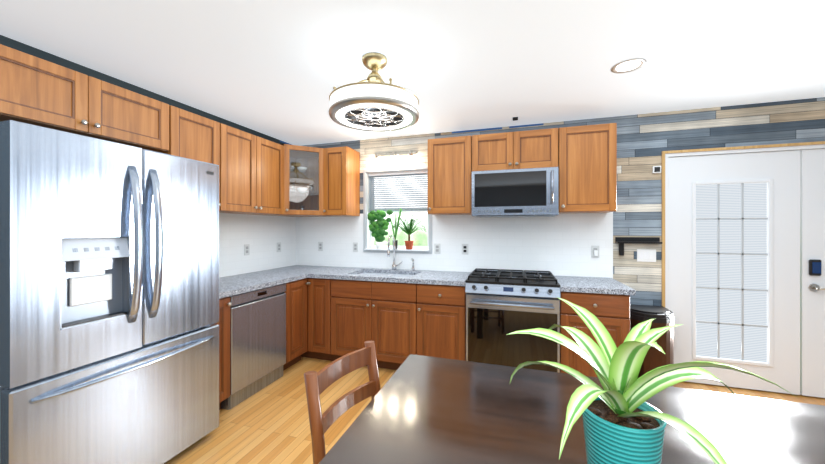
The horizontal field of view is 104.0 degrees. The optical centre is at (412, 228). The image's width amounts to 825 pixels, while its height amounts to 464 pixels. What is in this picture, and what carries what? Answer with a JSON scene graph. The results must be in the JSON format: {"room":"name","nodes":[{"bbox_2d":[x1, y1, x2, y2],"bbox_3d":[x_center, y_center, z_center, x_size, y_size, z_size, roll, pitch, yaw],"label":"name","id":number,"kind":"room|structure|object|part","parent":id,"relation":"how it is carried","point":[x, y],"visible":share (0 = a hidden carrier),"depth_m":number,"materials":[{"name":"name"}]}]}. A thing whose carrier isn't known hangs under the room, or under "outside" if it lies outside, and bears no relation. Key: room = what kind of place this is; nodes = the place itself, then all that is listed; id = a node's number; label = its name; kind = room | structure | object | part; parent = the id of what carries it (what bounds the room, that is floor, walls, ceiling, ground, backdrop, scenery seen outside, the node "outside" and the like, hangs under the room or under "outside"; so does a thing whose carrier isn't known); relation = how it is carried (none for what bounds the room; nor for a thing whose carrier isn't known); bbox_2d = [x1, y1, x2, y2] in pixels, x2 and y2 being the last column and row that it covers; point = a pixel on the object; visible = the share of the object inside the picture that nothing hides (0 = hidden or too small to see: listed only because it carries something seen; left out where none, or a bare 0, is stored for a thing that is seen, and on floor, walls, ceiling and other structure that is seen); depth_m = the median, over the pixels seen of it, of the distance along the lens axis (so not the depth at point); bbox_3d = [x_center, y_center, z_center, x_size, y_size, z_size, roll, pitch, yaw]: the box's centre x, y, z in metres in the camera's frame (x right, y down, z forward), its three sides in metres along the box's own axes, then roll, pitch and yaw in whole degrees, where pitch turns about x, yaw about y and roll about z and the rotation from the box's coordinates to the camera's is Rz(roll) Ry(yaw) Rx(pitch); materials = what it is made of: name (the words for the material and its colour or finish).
{"room":"kitchen","nodes":[
{"label":"kitchen","id":0,"kind":"room"},
{"bbox_2d":[0,35,284,143],"bbox_3d":[-2.404,0.160,1.512,0.140,2.440,5.820,0,0,18],"label":"wall","id":1,"kind":"structure","parent":0,"point":[28,49],"depth_m":2.27,"materials":[{"name":"black paint"}]},
{"bbox_2d":[0,44,103,139],"bbox_3d":[-2.089,-0.723,1.722,0.320,0.335,0.520,0,0,18],"label":"upper cabinet","id":2,"kind":"object","parent":1,"relation":"attached to","point":[34,90],"depth_m":1.71,"materials":[{"name":"brown wood"}]},
{"bbox_2d":[104,81,171,151],"bbox_3d":[-1.967,-0.723,2.104,0.320,0.335,0.520,0,0,18],"label":"upper cabinet","id":3,"kind":"object","parent":1,"relation":"attached to","point":[131,118],"depth_m":2.11,"materials":[{"name":"brown wood"}]},
{"bbox_2d":[160,106,227,211],"bbox_3d":[-1.815,-0.520,2.582,0.320,0.740,0.473,0,0,18],"label":"upper cabinet","id":4,"kind":"object","parent":1,"relation":"attached to","point":[194,136],"depth_m":2.56,"materials":[{"name":"brown wood"}]},
{"bbox_2d":[219,126,251,214],"bbox_3d":[-1.702,-0.520,2.935,0.320,0.740,0.519,0,0,18],"label":"upper cabinet","id":5,"kind":"object","parent":1,"relation":"attached to","point":[239,142],"depth_m":2.90,"materials":[{"name":"brown wood"}]},
{"bbox_2d":[219,213,295,277],"bbox_3d":[-1.774,0.150,3.251,0.004,0.660,1.836,0,0,18],"label":"backsplash","id":6,"kind":"structure","parent":1,"relation":"attached to","point":[262,235],"depth_m":3.47,"materials":[{"name":"white tile"}]},
{"bbox_2d":[244,244,249,254],"bbox_3d":[-1.731,0.220,3.365,0.008,0.114,0.070,0,0,18],"label":"electrical outlet plate","id":7,"kind":"object","parent":6,"relation":"attached to","point":[246,246],"depth_m":3.36,"materials":[{"name":"white plastic"}]},
{"bbox_2d":[277,242,280,251],"bbox_3d":[-1.585,0.220,3.823,0.008,0.114,0.070,0,0,18],"label":"electrical outlet plate","id":8,"kind":"object","parent":6,"relation":"attached to","point":[279,243],"depth_m":3.82,"materials":[{"name":"white plastic"}]},
{"bbox_2d":[252,134,291,215],"bbox_3d":[-1.568,-0.520,3.299,0.355,0.740,0.495,0,0,18],"label":"upper cabinet","id":9,"kind":"object","parent":1,"relation":"attached to","point":[259,175],"depth_m":3.25,"materials":[{"name":"brown wood"}]},
{"bbox_2d":[335,279,406,302],"bbox_3d":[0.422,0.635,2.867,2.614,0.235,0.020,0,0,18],"label":"drawer front","id":10,"kind":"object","parent":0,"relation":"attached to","point":[344,288],"depth_m":3.13,"materials":[{"name":"brown wood"}]},
{"bbox_2d":[0,0,824,145],"bbox_3d":[0.595,-1.110,0.482,6.480,0.100,5.960,0,0,18],"label":"ceiling","id":11,"kind":"structure","parent":0,"point":[279,69],"depth_m":1.94,"materials":[{"name":"white paint"}]},
{"bbox_2d":[328,52,418,131],"bbox_3d":[-0.236,-0.872,2.012,0.560,0.377,0.560,0,0,18],"label":"drum light","id":12,"kind":"object","parent":11,"relation":"hanging from","point":[374,102],"visible":1,"depth_m":1.90,"materials":[{"name":"beige metal"}]},
{"bbox_2d":[280,123,543,144],"bbox_3d":[-0.135,-1.048,3.538,2.950,0.020,0.300,0,0,18],"label":"crown molding","id":13,"kind":"structure","parent":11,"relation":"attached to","point":[477,129],"depth_m":3.39,"materials":[{"name":"blue"}]},
{"bbox_2d":[611,58,646,72],"bbox_3d":[1.403,-1.058,2.093,0.196,0.004,0.196,0,0,18],"label":"recessed light","id":14,"kind":"object","parent":11,"relation":"in","point":[629,65],"visible":1,"depth_m":2.08,"materials":[{"name":"white plastic"}]},
{"bbox_2d":[164,357,824,463],"bbox_3d":[0.595,1.430,0.482,6.480,0.100,5.960,0,0,18],"label":"floor","id":15,"kind":"structure","parent":0,"point":[269,424],"depth_m":2.33,"materials":[{"name":"brown wood"}]},
{"bbox_2d":[0,120,218,463],"bbox_3d":[-1.766,0.472,1.813,0.833,1.815,0.940,0,0,18],"label":"refrigerator","id":16,"kind":"object","parent":15,"relation":"on","point":[109,300],"visible":1,"depth_m":1.55,"materials":[{"name":"silver metal"}]},
{"bbox_2d":[215,295,232,409],"bbox_3d":[-1.707,0.943,2.421,0.624,0.874,0.231,0,0,18],"label":"base cabinet","id":17,"kind":"object","parent":15,"relation":"on","point":[224,304],"depth_m":2.38,"materials":[{"name":"brown wood"}]},
{"bbox_2d":[221,283,285,409],"bbox_3d":[-1.555,0.944,2.820,0.584,0.873,0.609,0,0,18],"label":"dishwasher","id":18,"kind":"object","parent":15,"relation":"on","point":[257,339],"visible":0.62,"depth_m":2.67,"materials":[{"name":"silver metal"}]},
{"bbox_2d":[247,279,310,370],"bbox_3d":[-1.400,0.943,3.278,0.687,0.874,0.346,0,0,18],"label":"base cabinet","id":19,"kind":"object","parent":15,"relation":"on","point":[298,291],"depth_m":3.20,"materials":[{"name":"brown wood"}]},
{"bbox_2d":[219,271,306,298],"bbox_3d":[-1.558,0.485,2.863,0.639,0.040,1.163,0,0,18],"label":"countertop","id":20,"kind":"structure","parent":19,"relation":"on","point":[235,284],"depth_m":2.89,"materials":[{"name":"grey stone"}]},
{"bbox_2d":[271,265,366,278],"bbox_3d":[-1.105,0.485,3.664,1.014,0.040,0.639,0,0,18],"label":"countertop","id":21,"kind":"structure","parent":19,"relation":"on","point":[323,272],"depth_m":3.58,"materials":[{"name":"grey stone"}]},
{"bbox_2d":[311,271,366,360],"bbox_3d":[-0.853,0.943,3.558,0.351,0.874,0.687,0,0,18],"label":"base cabinet","id":22,"kind":"object","parent":15,"relation":"on","point":[322,290],"depth_m":3.29,"materials":[{"name":"brown wood"}]},
{"bbox_2d":[304,341,380,463],"bbox_3d":[-0.063,0.931,1.124,0.508,0.900,0.376,0,0,28],"label":"dining chair","id":23,"kind":"object","parent":15,"relation":"on","point":[317,384],"visible":0.85,"depth_m":1.18,"materials":[{"name":"brown wood"}]},
{"bbox_2d":[335,299,422,369],"bbox_3d":[-0.273,1.050,3.406,0.968,0.660,0.624,0,0,18],"label":"base cabinet","id":24,"kind":"object","parent":15,"relation":"on","point":[398,317],"depth_m":3.10,"materials":[{"name":"brown wood"}]},
{"bbox_2d":[407,283,465,360],"bbox_3d":[0.317,0.943,3.218,0.516,0.874,0.624,0,0,18],"label":"base cabinet","id":25,"kind":"object","parent":15,"relation":"on","point":[444,308],"depth_m":2.91,"materials":[{"name":"brown wood"}]},
{"bbox_2d":[407,271,471,286],"bbox_3d":[0.303,0.485,3.215,0.542,0.040,0.639,0,0,18],"label":"countertop","id":26,"kind":"structure","parent":25,"relation":"on","point":[440,278],"depth_m":3.01,"materials":[{"name":"grey stone"}]},
{"bbox_2d":[345,235,423,294],"bbox_3d":[-0.275,0.355,3.446,0.720,0.570,0.469,0,0,18],"label":"sink","id":27,"kind":"object","parent":26,"relation":"in","point":[365,271],"depth_m":3.59,"materials":[{"name":"silver metal"}]},
{"bbox_2d":[465,268,560,372],"bbox_3d":[0.908,0.896,2.960,0.756,0.968,0.728,0,0,18],"label":"gas range","id":28,"kind":"object","parent":15,"relation":"on","point":[501,304],"visible":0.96,"depth_m":2.68,"materials":[{"name":"silver metal"}]},
{"bbox_2d":[318,354,824,463],"bbox_3d":[0.660,1.000,0.850,1.740,0.760,1.020,0,0,18],"label":"dining table","id":29,"kind":"object","parent":15,"relation":"on","point":[419,409],"visible":0.88,"depth_m":1.03,"materials":[{"name":"brown wood"}]},
{"bbox_2d":[506,297,797,463],"bbox_3d":[0.523,0.409,0.805,0.553,0.419,0.578,0,0,18],"label":"potted plant","id":30,"kind":"object","parent":29,"relation":"on","point":[624,422],"visible":1,"depth_m":0.77,"materials":[{"name":"green plant"}]},
{"bbox_3d":[0.518,0.430,0.800,0.024,0.080,0.024,0,0,18],"label":"stem","id":31,"kind":"part","parent":30,"relation":"part of","materials":[{"name":"green plant"}]},
{"bbox_3d":[0.518,0.533,0.800,0.180,0.172,0.180,0,0,18],"label":"pot","id":32,"kind":"part","parent":30,"relation":"part of","materials":[{"name":"teal ceramic"}]},
{"bbox_2d":[560,291,629,376],"bbox_3d":[1.527,0.943,2.832,0.492,0.874,0.624,0,0,18],"label":"base cabinet","id":33,"kind":"object","parent":15,"relation":"on","point":[613,311],"depth_m":2.54,"materials":[{"name":"brown wood"}]},
{"bbox_2d":[554,276,634,294],"bbox_3d":[1.538,0.485,2.820,0.520,0.040,0.639,0,0,18],"label":"countertop","id":34,"kind":"structure","parent":33,"relation":"on","point":[589,285],"depth_m":2.59,"materials":[{"name":"grey stone"}]},
{"bbox_2d":[630,304,673,386],"bbox_3d":[2.057,1.040,2.794,0.377,0.680,0.335,0,0,18],"label":"trash can","id":35,"kind":"object","parent":15,"relation":"on","point":[661,316],"visible":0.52,"depth_m":2.68,"materials":[{"name":"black metal"}]},
{"bbox_2d":[302,97,824,305],"bbox_3d":[1.546,0.160,3.233,6.340,2.440,0.140,0,0,18],"label":"wall","id":36,"kind":"structure","parent":0,"point":[644,141],"depth_m":2.94,"materials":[{"name":"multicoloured wood"}]},
{"bbox_2d":[288,144,323,211],"bbox_3d":[-1.192,-0.556,3.548,0.308,0.702,0.309,0,0,18],"label":"upper cabinet","id":37,"kind":"object","parent":36,"relation":"attached to","point":[305,164],"depth_m":3.77,"materials":[{"name":"brown wood"}]},
{"bbox_3d":[-1.293,-0.530,3.733,0.614,0.760,0.622,0,0,18],"label":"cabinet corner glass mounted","id":38,"kind":"part","parent":37,"relation":"part of","materials":[{"name":"brown wood"}]},
{"bbox_2d":[316,146,359,215],"bbox_3d":[-0.845,-0.530,3.732,0.339,0.760,0.351,0,0,18],"label":"upper cabinet","id":39,"kind":"object","parent":36,"relation":"attached to","point":[341,164],"depth_m":3.61,"materials":[{"name":"brown wood"}]},
{"bbox_2d":[360,133,434,169],"bbox_3d":[-0.190,-0.880,3.713,0.916,0.359,0.002,0,0,18],"label":"wall","id":40,"kind":"structure","parent":36,"relation":"attached to","point":[371,148],"depth_m":3.71,"materials":[{"name":"beige wood"}]},
{"bbox_2d":[375,150,416,158],"bbox_3d":[-0.207,-0.834,3.660,0.500,0.066,0.103,0,0,18],"label":"bar","id":41,"kind":"object","parent":40,"relation":"attached to","point":[410,153],"visible":1,"depth_m":3.66,"materials":[{"name":"white metal"}]},
{"bbox_2d":[363,166,431,253],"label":"kitchen window","id":42,"kind":"structure","parent":36,"relation":"in","point":[370,198],"depth_m":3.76,"materials":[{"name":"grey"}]},
{"bbox_2d":[367,208,426,248],"bbox_3d":[-0.189,-0.003,3.711,0.721,0.472,0.110,0,0,18],"label":"potted plant","id":43,"kind":"object","parent":42,"relation":"on","point":[378,227],"visible":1,"depth_m":3.73,"materials":[{"name":"terracotta"},{"name":"dark green leaf"},{"name":"green leaf"}]},
{"bbox_2d":[428,135,471,214],"bbox_3d":[0.408,-0.530,3.348,0.442,0.760,0.320,0,0,18],"label":"upper cabinet","id":44,"kind":"object","parent":36,"relation":"attached to","point":[449,158],"depth_m":3.20,"materials":[{"name":"brown wood"}]},
{"bbox_2d":[296,212,612,277],"bbox_3d":[0.202,0.150,3.586,3.556,0.660,0.004,0,0,18],"label":"backsplash","id":45,"kind":"structure","parent":36,"relation":"attached to","point":[561,244],"depth_m":3.40,"materials":[{"name":"white tile"}]},
{"bbox_2d":[318,242,322,250],"bbox_3d":[-1.146,0.220,4.010,0.070,0.114,0.008,0,0,18],"label":"electrical outlet plate","id":46,"kind":"object","parent":45,"relation":"attached to","point":[320,244],"depth_m":4.01,"materials":[{"name":"white plastic"}]},
{"bbox_2d":[353,242,357,251],"bbox_3d":[-0.684,0.220,3.862,0.070,0.114,0.008,0,0,18],"label":"electrical outlet plate","id":47,"kind":"object","parent":45,"relation":"attached to","point":[355,244],"depth_m":3.86,"materials":[{"name":"white plastic"}]},
{"bbox_2d":[434,243,439,253],"bbox_3d":[0.275,0.220,3.556,0.070,0.114,0.008,0,0,18],"label":"electrical outlet plate","id":48,"kind":"object","parent":45,"relation":"attached to","point":[436,245],"depth_m":3.56,"materials":[{"name":"white plastic"}]},
{"bbox_2d":[462,244,467,254],"bbox_3d":[0.565,0.220,3.464,0.070,0.114,0.008,0,0,18],"label":"electrical outlet plate","id":49,"kind":"object","parent":45,"relation":"attached to","point":[464,246],"depth_m":3.46,"materials":[{"name":"white plastic"}]},
{"bbox_2d":[591,246,598,257],"bbox_3d":[1.746,0.220,3.070,0.070,0.114,0.041,0,0,18],"label":"switch plate","id":50,"kind":"object","parent":45,"relation":"attached to","point":[594,251],"depth_m":3.08,"materials":[{"name":"white plastic"}]},
{"bbox_2d":[472,131,519,170],"bbox_3d":[0.835,-0.731,3.212,0.447,0.358,0.320,0,0,18],"label":"upper cabinet","id":51,"kind":"object","parent":36,"relation":"attached to","point":[495,151],"depth_m":3.06,"materials":[{"name":"brown wood"}]},
{"bbox_2d":[471,167,558,217],"bbox_3d":[0.972,-0.331,3.103,0.760,0.430,0.445,0,0,18],"label":"microwave","id":52,"kind":"object","parent":51,"relation":"attached to","point":[530,192],"visible":1,"depth_m":2.93,"materials":[{"name":"silver metal"}]},
{"bbox_2d":[520,128,559,168],"bbox_3d":[1.147,-0.731,3.112,0.446,0.358,0.320,0,0,18],"label":"upper cabinet","id":53,"kind":"object","parent":36,"relation":"attached to","point":[540,148],"depth_m":2.95,"materials":[{"name":"brown wood"}]},
{"bbox_2d":[559,123,616,213],"bbox_3d":[1.581,-0.530,2.974,0.456,0.760,0.320,0,0,18],"label":"upper cabinet","id":54,"kind":"object","parent":36,"relation":"attached to","point":[588,153],"depth_m":2.83,"materials":[{"name":"brown wood"}]},
{"bbox_2d":[615,237,661,255],"bbox_3d":[2.071,0.165,2.955,0.350,0.170,0.070,0,0,18],"label":"wall shelf","id":55,"kind":"object","parent":36,"relation":"attached to","point":[621,241],"visible":1,"depth_m":2.97,"materials":[{"name":"black plastic"}]},
{"bbox_2d":[637,249,655,261],"bbox_3d":[2.152,0.247,2.960,0.150,0.115,0.011,0,0,18],"label":"switch plate","id":56,"kind":"object","parent":36,"relation":"attached to","point":[646,255],"visible":1,"depth_m":2.96,"materials":[{"name":"white plastic"}]},
{"bbox_2d":[652,166,660,172],"bbox_3d":[2.224,-0.537,2.931,0.065,0.065,0.024,0,0,18],"label":"sensor","id":57,"kind":"object","parent":36,"relation":"attached to","point":[656,169],"visible":1,"depth_m":2.92,"materials":[{"name":"white plastic"}]},
{"bbox_2d":[662,141,824,306],"bbox_3d":[3.185,0.339,2.628,1.934,2.082,0.016,0,0,18],"label":"door frame","id":58,"kind":"structure","parent":36,"relation":"attached to","point":[701,150],"depth_m":2.91,"materials":[{"name":"brown wood"}]},
{"bbox_2d":[665,144,824,397],"bbox_3d":[3.201,0.350,2.679,1.890,2.060,0.189,0,0,18],"label":"door","id":59,"kind":"structure","parent":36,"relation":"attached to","point":[744,259],"depth_m":2.75,"materials":[{"name":"white paint"}]}
]}

